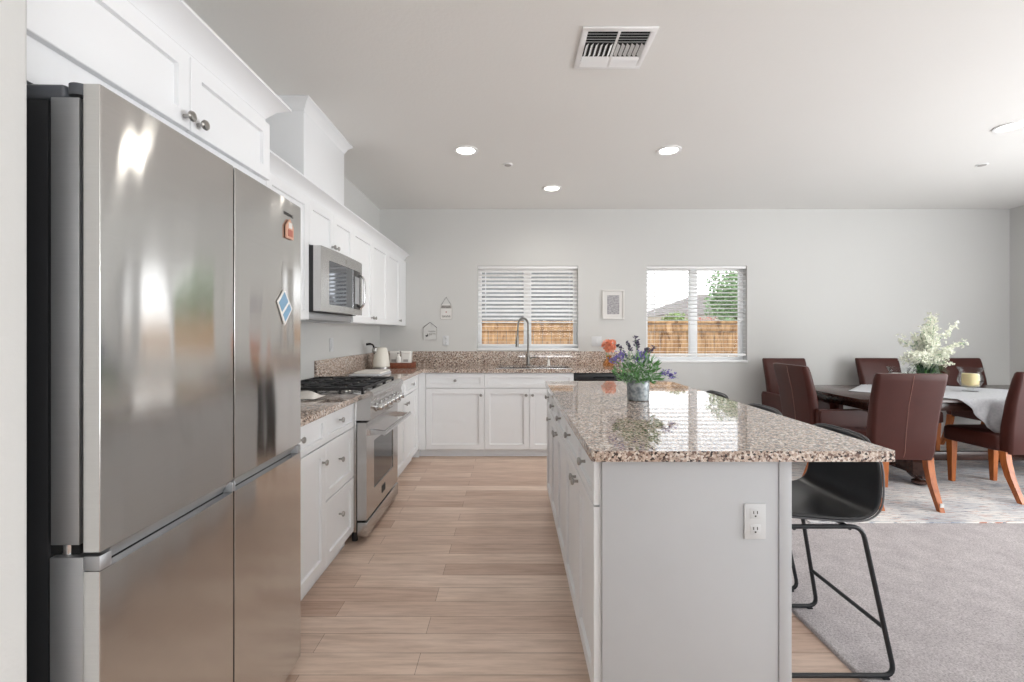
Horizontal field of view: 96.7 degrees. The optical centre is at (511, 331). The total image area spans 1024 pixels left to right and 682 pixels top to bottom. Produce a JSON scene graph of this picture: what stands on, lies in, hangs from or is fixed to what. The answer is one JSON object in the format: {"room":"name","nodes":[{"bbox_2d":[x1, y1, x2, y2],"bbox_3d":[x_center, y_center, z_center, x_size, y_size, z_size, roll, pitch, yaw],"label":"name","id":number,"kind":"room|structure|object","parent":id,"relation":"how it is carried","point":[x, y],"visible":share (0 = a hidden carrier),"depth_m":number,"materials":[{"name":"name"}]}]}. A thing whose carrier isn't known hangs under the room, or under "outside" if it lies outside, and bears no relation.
{"room":"kitchen","nodes":[
{"label":"kitchen","id":0,"kind":"room"},
{"bbox_2d":[0,0,26,681],"bbox_3d":[-1.214,-0.071,0.745,0.671,2.743,0.170,0,0,0],"label":"wall","id":1,"kind":"structure","parent":0,"point":[13,13],"depth_m":0.80,"materials":[{"name":"paint"}]},
{"bbox_2d":[127,0,379,379],"bbox_3d":[-1.625,0.029,0.740,0.150,2.943,9.480,0,0,0],"label":"wall","id":2,"kind":"structure","parent":0,"point":[348,339],"depth_m":4.24,"materials":[{"name":"paint"}]},
{"bbox_2d":[27,0,269,184],"bbox_3d":[-1.233,-0.669,1.325,0.628,0.333,0.930,0,0,0],"label":"upper cabinet","id":3,"kind":"object","parent":2,"relation":"attached to","point":[111,44],"visible":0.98,"depth_m":1.18,"materials":[{"name":"white wood"}]},
{"bbox_2d":[128,0,409,259],"bbox_3d":[-1.083,-0.870,3.083,0.365,0.075,4.487,0,0,0],"label":"crown molding","id":4,"kind":"structure","parent":3,"relation":"on","point":[175,18],"depth_m":1.55,"materials":[{"name":"white wood"}]},
{"bbox_2d":[265,173,308,319],"bbox_3d":[-1.379,-0.452,2.297,0.336,0.760,0.974,0,0,0],"label":"upper cabinet","id":5,"kind":"object","parent":2,"relation":"attached to","point":[277,185],"visible":0.02,"depth_m":2.72,"materials":[{"name":"white wood"}]},
{"bbox_2d":[265,111,343,204],"bbox_3d":[-1.420,-1.139,3.160,0.260,0.608,0.680,0,0,0],"label":"soffit","id":6,"kind":"object","parent":2,"relation":"attached to","point":[295,137],"depth_m":2.90,"materials":[{"name":"white paint"}]},
{"bbox_2d":[277,95,352,153],"bbox_3d":[-1.395,-1.405,3.160,0.310,0.074,0.780,0,0,0],"label":"trim","id":7,"kind":"structure","parent":6,"relation":"attached to","point":[304,103],"depth_m":2.96,"materials":[{"name":"white wood"}]},
{"bbox_2d":[309,198,352,258],"bbox_3d":[-1.379,-0.684,3.170,0.336,0.296,0.769,0,0,0],"label":"upper cabinet","id":8,"kind":"object","parent":2,"relation":"attached to","point":[326,229],"visible":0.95,"depth_m":3.11,"materials":[{"name":"white wood"}]},
{"bbox_2d":[301,245,365,321],"bbox_3d":[-1.335,-0.305,3.171,0.422,0.457,0.763,0,0,0],"label":"microwave","id":9,"kind":"object","parent":8,"relation":"attached to","point":[335,278],"visible":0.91,"depth_m":3.00,"materials":[{"name":"silver metal"}]},
{"bbox_2d":[301,312,350,321],"bbox_3d":[-1.395,-0.101,3.172,0.290,0.048,0.745,0,0,0],"label":"vent hood","id":10,"kind":"object","parent":9,"relation":"attached to","point":[313,316],"depth_m":3.12,"materials":[{"name":"metal"}]},
{"bbox_2d":[314,352,373,376],"bbox_3d":[-1.538,0.305,4.435,0.020,0.160,1.746,0,0,0],"label":"backsplash","id":11,"kind":"structure","parent":2,"relation":"attached to","point":[337,366],"depth_m":4.10,"materials":[{"name":"stone"}]},
{"bbox_2d":[314,228,387,324],"bbox_3d":[-1.379,-0.452,4.053,0.336,0.760,0.994,0,0,0],"label":"upper cabinet","id":12,"kind":"object","parent":2,"relation":"attached to","point":[373,257],"visible":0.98,"depth_m":4.05,"materials":[{"name":"white wood"}]},
{"bbox_2d":[372,251,405,325],"bbox_3d":[-1.379,-0.452,4.939,0.336,0.760,0.776,0,0,0],"label":"upper cabinet","id":13,"kind":"object","parent":2,"relation":"attached to","point":[396,265],"visible":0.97,"depth_m":4.94,"materials":[{"name":"white wood"}]},
{"bbox_2d":[284,456,860,681],"bbox_3d":[-0.225,1.400,0.675,3.050,0.200,9.350,0,0,0],"label":"floor","id":14,"kind":"structure","parent":0,"point":[462,577],"depth_m":2.24,"materials":[{"name":"brown wood"}]},
{"bbox_2d":[27,82,300,681],"bbox_3d":[-1.169,0.406,1.318,0.721,1.787,0.884,0,0,-1],"label":"refrigerator","id":15,"kind":"object","parent":14,"relation":"on","point":[164,364],"visible":0.98,"depth_m":1.02,"materials":[{"name":"silver metal"}]},
{"bbox_2d":[277,289,291,324],"bbox_3d":[-0.812,-0.088,1.627,0.005,0.127,0.110,0,0,-1],"label":"magnet","id":16,"kind":"object","parent":15,"relation":"attached to","point":[285,308],"visible":1,"depth_m":1.62,"materials":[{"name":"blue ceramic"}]},
{"bbox_2d":[279,292,287,310],"bbox_3d":[-0.809,-0.107,1.614,0.001,0.070,0.068,0,0,-1],"label":"picture","id":17,"kind":"object","parent":16,"relation":"attached to","point":[283,302],"depth_m":1.61},
{"bbox_2d":[283,304,290,320],"bbox_3d":[-0.810,-0.070,1.641,0.001,0.064,0.062,0,0,-1],"label":"picture","id":18,"kind":"object","parent":16,"relation":"attached to","point":[288,309],"depth_m":1.64},
{"bbox_2d":[285,219,293,239],"bbox_3d":[-0.812,-0.376,1.662,0.007,0.072,0.056,0,0,-1],"label":"magnet","id":19,"kind":"object","parent":15,"relation":"attached to","point":[289,230],"visible":1,"depth_m":1.65,"materials":[{"name":"orange"}]},
{"bbox_2d":[288,229,292,237],"bbox_3d":[-0.809,-0.360,1.662,0.002,0.024,0.032,0,0,-1],"label":"picture","id":20,"kind":"object","parent":19,"relation":"attached to","point":[290,233],"depth_m":1.66},
{"bbox_2d":[298,416,328,599],"bbox_3d":[-1.240,0.861,2.080,0.613,0.879,0.559,0,0,0],"label":"base cabinet","id":21,"kind":"object","parent":14,"relation":"on","point":[314,462],"visible":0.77,"depth_m":2.23,"materials":[{"name":"white wood"}]},
{"bbox_2d":[301,395,359,426],"bbox_3d":[-1.239,0.323,2.292,0.618,0.195,0.983,0,0,0],"label":"countertop","id":22,"kind":"structure","parent":21,"relation":"on","point":[312,410],"depth_m":2.42,"materials":[{"name":"stone"}]},
{"bbox_2d":[301,391,324,398],"bbox_3d":[-1.240,0.364,2.655,0.242,0.034,0.153,0,0,0],"label":"paper napkin","id":23,"kind":"object","parent":22,"relation":"on","point":[304,394],"visible":0.51,"depth_m":2.63,"materials":[{"name":"white paper"}]},
{"bbox_2d":[315,403,353,581],"bbox_3d":[-1.240,0.861,2.567,0.613,0.879,0.414,0,0,0],"label":"base cabinet","id":24,"kind":"object","parent":14,"relation":"on","point":[339,443],"visible":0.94,"depth_m":2.56,"materials":[{"name":"white wood"}]},
{"bbox_2d":[301,376,410,541],"bbox_3d":[-1.151,0.823,3.172,0.747,0.955,0.767,0,0,0],"label":"range","id":25,"kind":"object","parent":14,"relation":"on","point":[376,421],"visible":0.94,"depth_m":2.97,"materials":[{"name":"metal"}]},
{"bbox_2d":[301,381,389,394],"bbox_3d":[-1.212,0.388,3.172,0.625,0.012,0.761,0,0,0],"label":"cooktop","id":26,"kind":"object","parent":25,"relation":"in","point":[322,392],"depth_m":2.87,"materials":[{"name":"metal"}]},
{"bbox_2d":[398,375,416,476],"bbox_3d":[-1.240,0.861,4.093,0.613,0.879,1.054,0,0,0],"label":"base cabinet","id":27,"kind":"object","parent":14,"relation":"on","point":[407,429],"visible":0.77,"depth_m":4.25,"materials":[{"name":"white wood"}]},
{"bbox_2d":[314,351,633,380],"bbox_3d":[-0.137,0.323,4.445,2.823,0.195,1.766,0,0,0],"label":"countertop","id":28,"kind":"structure","parent":27,"relation":"on","point":[426,361],"depth_m":5.23,"materials":[{"name":"stone"}]},
{"bbox_2d":[349,369,390,375],"bbox_3d":[-1.280,0.369,4.130,0.270,0.030,0.400,0,0,0],"label":"folded towel","id":29,"kind":"object","parent":28,"relation":"on","point":[367,372],"visible":0.9,"depth_m":3.99,"materials":[{"name":"fabric"}]},
{"bbox_2d":[366,343,389,368],"bbox_3d":[-1.380,0.248,4.720,0.229,0.274,0.180,0,0,0],"label":"electric kettle","id":30,"kind":"object","parent":28,"relation":"on","point":[381,360],"visible":0.96,"depth_m":4.66,"materials":[{"name":"white metal"}]},
{"bbox_2d":[389,362,415,367],"bbox_3d":[-1.210,0.356,4.930,0.294,0.058,0.224,0,0,0],"label":"wooden tray","id":31,"kind":"object","parent":28,"relation":"on","point":[413,364],"visible":0.67,"depth_m":4.82,"materials":[{"name":"brown wood"}]},
{"bbox_2d":[390,351,399,362],"bbox_3d":[-1.280,0.289,4.970,0.097,0.163,0.097,0,0,0],"label":"canister","id":32,"kind":"object","parent":31,"relation":"on","point":[393,354],"visible":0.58,"depth_m":4.92,"materials":[{"name":"white ceramic"}]},
{"bbox_2d":[396,353,400,362],"bbox_3d":[-1.215,0.295,4.870,0.056,0.150,0.056,0,0,0],"label":"soap bottle","id":33,"kind":"object","parent":31,"relation":"on","point":[398,357],"visible":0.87,"depth_m":4.85,"materials":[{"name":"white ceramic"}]},
{"bbox_2d":[401,351,412,362],"bbox_3d":[-1.145,0.289,4.950,0.109,0.163,0.109,0,0,0],"label":"canister","id":34,"kind":"object","parent":31,"relation":"on","point":[406,356],"visible":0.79,"depth_m":4.90,"materials":[{"name":"white ceramic"}]},
{"bbox_2d":[515,317,535,365],"bbox_3d":[0.157,0.108,5.207,0.246,0.554,0.059,0,0,-12],"label":"faucet","id":35,"kind":"object","parent":28,"relation":"on","point":[528,357],"visible":1,"depth_m":5.20,"materials":[{"name":"silver metal"}]},
{"bbox_2d":[496,366,571,368],"bbox_3d":[0.230,0.469,4.970,0.804,0.173,0.364,0,0,0],"label":"sink","id":36,"kind":"object","parent":28,"relation":"in","point":[497,367],"visible":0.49,"depth_m":4.84,"materials":[{"name":"silver metal"}]},
{"bbox_2d":[498,367,529,367],"bbox_3d":[0.027,0.476,4.970,0.366,0.158,0.332,0,0,0],"label":"basin","id":37,"kind":"object","parent":36,"relation":"in","point":[498,367],"depth_m":5.12,"materials":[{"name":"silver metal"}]},
{"bbox_2d":[535,367,566,367],"bbox_3d":[0.433,0.476,4.970,0.366,0.158,0.332,0,0,0],"label":"basin","id":38,"kind":"object","parent":36,"relation":"in","point":[535,367],"depth_m":5.12,"materials":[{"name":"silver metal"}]},
{"bbox_2d":[601,339,615,359],"bbox_3d":[1.084,0.230,5.088,0.178,0.309,0.160,0,0,0],"label":"flower","id":39,"kind":"object","parent":28,"relation":"on","point":[608,345],"visible":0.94,"depth_m":5.05,"materials":[{"name":"orange plant"}]},
{"bbox_2d":[413,374,419,456],"bbox_3d":[-1.257,0.860,4.974,0.580,0.880,0.706,0,0,0],"label":"base cabinet","id":40,"kind":"object","parent":14,"relation":"on","point":[417,454],"visible":0.14,"depth_m":4.71,"materials":[{"name":"white wood"}]},
{"bbox_2d":[419,373,484,455],"bbox_3d":[-0.625,0.861,4.995,0.680,0.879,0.663,0,0,0],"label":"base cabinet","id":41,"kind":"object","parent":14,"relation":"on","point":[451,405],"visible":0.98,"depth_m":4.71,"materials":[{"name":"white wood"}]},
{"bbox_2d":[485,373,573,455],"bbox_3d":[0.176,0.861,4.995,0.922,0.879,0.663,0,0,0],"label":"base cabinet","id":42,"kind":"object","parent":14,"relation":"on","point":[515,403],"visible":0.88,"depth_m":4.71,"materials":[{"name":"white wood"}]},
{"bbox_2d":[545,390,551,502],"bbox_3d":[0.567,0.861,3.357,0.652,0.879,0.374,0,0,0],"label":"base cabinet","id":43,"kind":"object","parent":14,"relation":"on","point":[548,397],"visible":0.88,"depth_m":3.45,"materials":[{"name":"white wood"}]},
{"bbox_2d":[549,396,565,565],"bbox_3d":[0.578,0.861,2.530,0.674,0.879,2.031,0,0,0],"label":"base cabinet","id":44,"kind":"object","parent":14,"relation":"on","point":[558,445],"visible":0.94,"depth_m":2.69,"materials":[{"name":"white wood"}]},
{"bbox_2d":[545,381,894,461],"bbox_3d":[0.751,0.402,2.522,0.986,0.034,2.105,0,0,0],"label":"countertop","id":45,"kind":"structure","parent":44,"relation":"on","point":[678,422],"depth_m":1.80,"materials":[{"name":"stone"}]},
{"bbox_2d":[608,335,678,400],"bbox_3d":[0.724,0.201,2.572,0.333,0.367,0.301,0,0,-37],"label":"lavender","id":46,"kind":"object","parent":45,"relation":"on","point":[638,388],"visible":1,"depth_m":2.55,"materials":[{"name":"green plant"}]},
{"bbox_2d":[574,373,631,380],"bbox_3d":[0.944,0.863,4.984,0.598,0.875,0.593,0,0,0],"label":"dishwasher","id":47,"kind":"object","parent":14,"relation":"on","point":[577,376],"visible":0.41,"depth_m":4.69,"materials":[{"name":"black metal"}]},
{"bbox_2d":[564,419,791,681],"bbox_3d":[0.580,0.861,1.910,0.677,0.879,0.838,0,0,0],"label":"base cabinet","id":48,"kind":"object","parent":14,"relation":"on","point":[666,584],"visible":0.91,"depth_m":1.50,"materials":[{"name":"white wood"}]},
{"bbox_2d":[744,503,765,538],"bbox_3d":[0.796,0.620,1.490,0.070,0.115,0.008,0,0,0],"label":"wall outlet","id":49,"kind":"object","parent":48,"relation":"attached to","point":[754,513],"visible":1,"depth_m":1.49,"materials":[{"name":"white plastic"}]},
{"bbox_2d":[750,508,760,518],"bbox_3d":[0.796,0.594,1.488,0.034,0.034,0.002,0,0,0],"label":"socket","id":50,"kind":"object","parent":49,"relation":"attached to","point":[755,513],"depth_m":1.49,"materials":[{"name":"white plastic"}]},
{"bbox_2d":[750,524,760,534],"bbox_3d":[0.796,0.646,1.488,0.034,0.034,0.002,0,0,0],"label":"socket","id":51,"kind":"object","parent":49,"relation":"attached to","point":[755,529],"depth_m":1.49,"materials":[{"name":"white plastic"}]},
{"bbox_2d":[183,0,1023,208],"bbox_3d":[2.140,-1.518,0.665,7.780,0.150,9.730,0,0,0],"label":"ceiling","id":52,"kind":"structure","parent":0,"point":[767,104],"depth_m":2.81,"materials":[{"name":"paint"}]},
{"bbox_2d":[454,145,477,154],"bbox_3d":[-0.365,-1.438,3.610,0.190,0.010,0.190,0,0,0],"label":"recessed light","id":53,"kind":"object","parent":52,"relation":"in","point":[463,149],"visible":1,"depth_m":3.60,"materials":[{"name":"white"}]},
{"bbox_2d":[503,163,512,166],"bbox_3d":[-0.035,-1.438,3.920,0.084,0.009,0.084,0,0,0],"label":"cap","id":54,"kind":"object","parent":52,"relation":"attached to","point":[504,164],"visible":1,"depth_m":3.91,"materials":[{"name":"white"}]},
{"bbox_2d":[542,185,560,190],"bbox_3d":[0.400,-1.438,4.560,0.190,0.010,0.190,0,0,0],"label":"recessed light","id":55,"kind":"object","parent":52,"relation":"in","point":[548,187],"visible":1,"depth_m":4.55,"materials":[{"name":"white"}]},
{"bbox_2d":[573,26,658,68],"bbox_3d":[0.515,-1.435,2.315,0.360,0.015,0.340,0,0,0],"label":"ceiling vent","id":56,"kind":"object","parent":52,"relation":"in","point":[600,47],"visible":1,"depth_m":2.29,"materials":[{"name":"white metal"}]},
{"bbox_2d":[657,145,681,154],"bbox_3d":[1.246,-1.438,3.610,0.190,0.010,0.190,0,0,0],"label":"recessed light","id":57,"kind":"object","parent":52,"relation":"in","point":[672,149],"visible":1,"depth_m":3.60,"materials":[{"name":"white plastic"}]},
{"bbox_2d":[975,163,988,166],"bbox_3d":[4.050,-1.438,3.920,0.084,0.009,0.084,0,0,0],"label":"cap","id":58,"kind":"object","parent":52,"relation":"attached to","point":[981,164],"visible":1,"depth_m":3.92,"materials":[{"name":"white"}]},
{"bbox_2d":[992,120,1023,132],"bbox_3d":[3.500,-1.438,3.190,0.190,0.010,0.190,0,0,0],"label":"recessed light","id":59,"kind":"object","parent":52,"relation":"in","point":[1015,125],"visible":1,"depth_m":3.20,"materials":[{"name":"white"}]},
{"bbox_2d":[627,379,649,400],"bbox_3d":[0.715,0.327,2.580,0.132,0.114,0.131,0,0,0],"label":"pot","id":60,"kind":"object","parent":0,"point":[639,391],"depth_m":2.53,"materials":[{"name":"silver metal"}]},
{"bbox_2d":[380,209,1009,433],"bbox_3d":[2.140,0.029,5.405,7.380,2.943,0.150,0,0,0],"label":"wall","id":61,"kind":"structure","parent":0,"point":[829,289],"depth_m":5.33,"materials":[{"name":"paint"}]},
{"bbox_2d":[423,322,436,339],"bbox_3d":[-0.959,-0.010,5.324,0.164,0.214,0.009,0,0,0],"label":"wall sign","id":62,"kind":"object","parent":61,"relation":"attached to","point":[429,331],"visible":1,"depth_m":5.32,"materials":[{"name":"paint"}]},
{"bbox_2d":[440,298,451,319],"bbox_3d":[-0.770,-0.276,5.324,0.139,0.264,0.010,0,0,0],"label":"wall sign","id":63,"kind":"object","parent":61,"relation":"attached to","point":[445,309],"visible":1,"depth_m":5.32,"materials":[{"name":"white wood"}]},
{"bbox_2d":[443,336,448,344],"bbox_3d":[-0.775,0.100,5.326,0.070,0.115,0.008,0,0,0],"label":"wall outlet","id":64,"kind":"object","parent":61,"relation":"attached to","point":[445,338],"visible":1,"depth_m":5.33,"materials":[{"name":"white plastic"}]},
{"bbox_2d":[388,351,620,364],"bbox_3d":[-0.137,0.305,5.318,2.823,0.160,0.020,0,0,0],"label":"backsplash","id":65,"kind":"structure","parent":61,"relation":"attached to","point":[420,357],"depth_m":5.31,"materials":[{"name":"stone"}]},
{"bbox_2d":[477,269,577,350],"bbox_3d":[0.185,-0.279,5.396,1.184,0.992,0.157,0,0,0],"label":"window","id":66,"kind":"structure","parent":61,"relation":"in","point":[480,348],"depth_m":5.43,"materials":[{"name":"white"}]},
{"bbox_2d":[478,266,577,345],"bbox_3d":[0.185,-0.303,5.364,1.172,0.940,0.062,0,0,0],"label":"blind","id":67,"kind":"object","parent":66,"relation":"attached to","point":[485,271],"visible":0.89,"depth_m":5.36,"materials":[{"name":"white plastic"}]},
{"bbox_2d":[592,336,601,345],"bbox_3d":[0.990,0.110,5.325,0.115,0.115,0.009,0,0,0],"label":"light switch","id":68,"kind":"object","parent":61,"relation":"attached to","point":[596,340],"visible":0.93,"depth_m":5.33,"materials":[{"name":"white plastic"}]},
{"bbox_2d":[602,290,623,318],"bbox_3d":[1.183,-0.319,5.319,0.258,0.346,0.021,0,0,0],"label":"picture frame","id":69,"kind":"object","parent":61,"relation":"attached to","point":[612,300],"visible":1,"depth_m":5.32,"materials":[{"name":"white wood"}]},
{"bbox_2d":[607,295,618,313],"bbox_3d":[1.183,-0.319,5.319,0.142,0.222,0.001,0,0,0],"label":"print","id":70,"kind":"object","parent":69,"relation":"attached to","point":[612,300],"depth_m":5.32},
{"bbox_2d":[646,269,747,362],"bbox_3d":[2.165,-0.209,5.396,1.184,1.132,0.157,0,0,0],"label":"window","id":71,"kind":"structure","parent":61,"relation":"in","point":[692,325],"depth_m":5.43,"materials":[{"name":"white plastic"}]},
{"bbox_2d":[646,266,745,355],"bbox_3d":[2.165,-0.246,5.364,1.172,1.053,0.062,0,0,0],"label":"blind","id":72,"kind":"object","parent":71,"relation":"attached to","point":[647,267],"visible":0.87,"depth_m":5.36,"materials":[{"name":"white plastic"}]},
{"bbox_2d":[792,518,1023,681],"bbox_3d":[3.665,1.392,0.675,4.730,0.216,9.350,0,0,0],"label":"carpet","id":73,"kind":"structure","parent":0,"point":[952,594],"depth_m":2.20,"materials":[{"name":"grey carpet"}]},
{"bbox_2d":[706,390,728,398],"bbox_3d":[1.181,0.843,3.042,0.479,0.881,0.450,0,0,0],"label":"bar stool","id":74,"kind":"object","parent":73,"relation":"on","point":[720,394],"visible":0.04,"depth_m":3.04,"materials":[{"name":"black metal"}]},
{"bbox_2d":[748,403,797,591],"bbox_3d":[1.181,0.843,2.472,0.479,0.881,0.450,0,0,0],"label":"bar stool","id":75,"kind":"object","parent":73,"relation":"on","point":[760,406],"visible":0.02,"depth_m":2.34,"materials":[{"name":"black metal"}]},
{"bbox_2d":[792,423,894,679],"bbox_3d":[1.181,0.843,1.902,0.479,0.881,0.450,0,0,0],"label":"bar stool","id":76,"kind":"object","parent":73,"relation":"on","point":[838,492],"visible":0.5,"depth_m":1.79,"materials":[{"name":"black leather"}]},
{"bbox_2d":[792,442,1023,522],"bbox_3d":[3.875,1.279,4.165,3.750,0.010,2.230,0,0,0],"label":"area rug","id":77,"kind":"object","parent":73,"relation":"on","point":[973,497],"visible":0.31,"depth_m":3.52,"materials":[{"name":"white carpet"}]},
{"bbox_2d":[761,358,842,410],"bbox_3d":[3.060,0.784,4.851,0.588,0.978,0.612,0,0,0],"label":"dining chair","id":78,"kind":"object","parent":77,"relation":"on","point":[770,397],"visible":0.22,"depth_m":5.03,"materials":[{"name":"brown leather"}]},
{"bbox_2d":[773,363,867,475],"bbox_3d":[2.799,0.784,4.130,0.612,0.978,0.588,0,0,0],"label":"dining chair","id":79,"kind":"object","parent":77,"relation":"on","point":[799,401],"visible":0.5,"depth_m":3.95,"materials":[{"name":"brown leather"}]},
{"bbox_2d":[845,373,947,512],"bbox_3d":[2.861,0.784,3.509,0.472,0.978,0.612,0,0,5],"label":"dining chair","id":80,"kind":"object","parent":77,"relation":"on","point":[904,409],"visible":0.67,"depth_m":3.27,"materials":[{"name":"brown leather"}]},
{"bbox_2d":[855,358,942,450],"bbox_3d":[4.130,0.784,4.881,0.472,0.978,0.612,0,0,0],"label":"dining chair","id":81,"kind":"object","parent":77,"relation":"on","point":[867,368],"visible":0.34,"depth_m":5.09,"materials":[{"name":"brown leather"}]},
{"bbox_2d":[814,385,1023,485],"bbox_3d":[4.085,0.907,4.140,2.530,0.734,1.000,0,0,0],"label":"dining table","id":82,"kind":"object","parent":77,"relation":"on","point":[838,394],"visible":0.2,"depth_m":4.00,"materials":[{"name":"brown wood"}]},
{"bbox_2d":[849,384,1007,432],"bbox_3d":[3.882,0.692,4.140,1.162,0.315,1.162,0,0,45],"label":"table cloth","id":83,"kind":"object","parent":82,"relation":"on","point":[987,405],"visible":0.45,"depth_m":3.64,"materials":[{"name":"fabric"}]},
{"bbox_2d":[896,312,968,373],"bbox_3d":[3.735,0.176,4.134,0.642,0.717,0.396,0,0,-2],"label":"flower arrangement","id":84,"kind":"object","parent":83,"relation":"on","point":[925,358],"visible":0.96,"depth_m":4.07,"materials":[{"name":"white plant"}]},
{"bbox_3d":[4.130,0.426,4.100,0.184,0.215,0.184,0,0,0],"label":"candle holder","id":85,"kind":"object","parent":83,"relation":"on","visible":0},
{"bbox_2d":[961,373,979,386],"bbox_3d":[4.130,0.427,4.100,0.116,0.122,0.116,0,0,0],"label":"candle","id":86,"kind":"object","parent":85,"relation":"in","point":[967,379],"visible":1,"depth_m":4.06,"materials":[{"name":"beige wax"}]},
{"bbox_2d":[938,358,986,444],"bbox_3d":[5.060,0.784,4.881,0.472,0.978,0.612,0,0,0],"label":"dining chair","id":87,"kind":"object","parent":77,"relation":"on","point":[963,365],"visible":0.31,"depth_m":5.08,"materials":[{"name":"brown leather"}]},
{"bbox_2d":[944,372,1023,504],"bbox_3d":[3.962,0.784,3.649,0.472,0.978,0.612,0,0,-2],"label":"dining chair","id":88,"kind":"object","parent":77,"relation":"on","point":[1009,442],"visible":0.94,"depth_m":3.47,"materials":[{"name":"brown leather"}]},
{"bbox_2d":[1010,205,1023,382],"bbox_3d":[5.905,0.029,0.740,0.150,2.943,9.480,0,0,0],"label":"wall","id":89,"kind":"structure","parent":0,"point":[1017,213],"depth_m":5.26,"materials":[{"name":"paint"}]},
{"label":"outside","id":90,"kind":"structure","parent":0,"visible":0},
{"bbox_3d":[10.000,1.750,37.745,70.000,0.300,64.510,0,0,0],"label":"ground","id":91,"kind":"structure","parent":90,"visible":0},
{"bbox_2d":[482,273,572,343],"bbox_3d":[-3.600,-2.050,12.750,11.600,7.300,7.300,0,0,0],"label":"house","id":92,"kind":"structure","parent":91,"relation":"on","point":[482,273],"depth_m":9.51,"materials":[{"name":"grey"}]},
{"bbox_2d":[482,321,737,352],"bbox_3d":[3.029,0.713,7.280,14.057,1.775,0.160,0,0,0],"label":"wooden fence","id":93,"kind":"object","parent":91,"relation":"on","point":[660,333],"visible":0.11,"depth_m":7.30,"materials":[{"name":"brown wood"}]},
{"bbox_2d":[658,311,687,319],"bbox_3d":[3.031,0.600,8.321,0.762,2.006,0.668,0,0,27],"label":"shrub","id":94,"kind":"object","parent":91,"relation":"on","point":[674,314],"visible":0.11,"depth_m":8.21,"materials":[{"name":"green plant"}]},
{"bbox_2d":[648,295,733,319],"bbox_3d":[11.400,-0.325,27.500,7.200,3.850,7.800,0,0,0],"label":"house","id":95,"kind":"structure","parent":91,"relation":"on","point":[698,298],"depth_m":25.12,"materials":[{"name":"beige paint"}]},
{"bbox_2d":[703,271,737,319],"bbox_3d":[6.873,-0.248,13.963,1.890,3.699,2.059,0,0,30],"label":"tree","id":96,"kind":"object","parent":91,"relation":"on","point":[713,275],"visible":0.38,"depth_m":13.73,"materials":[{"name":"green plant"}]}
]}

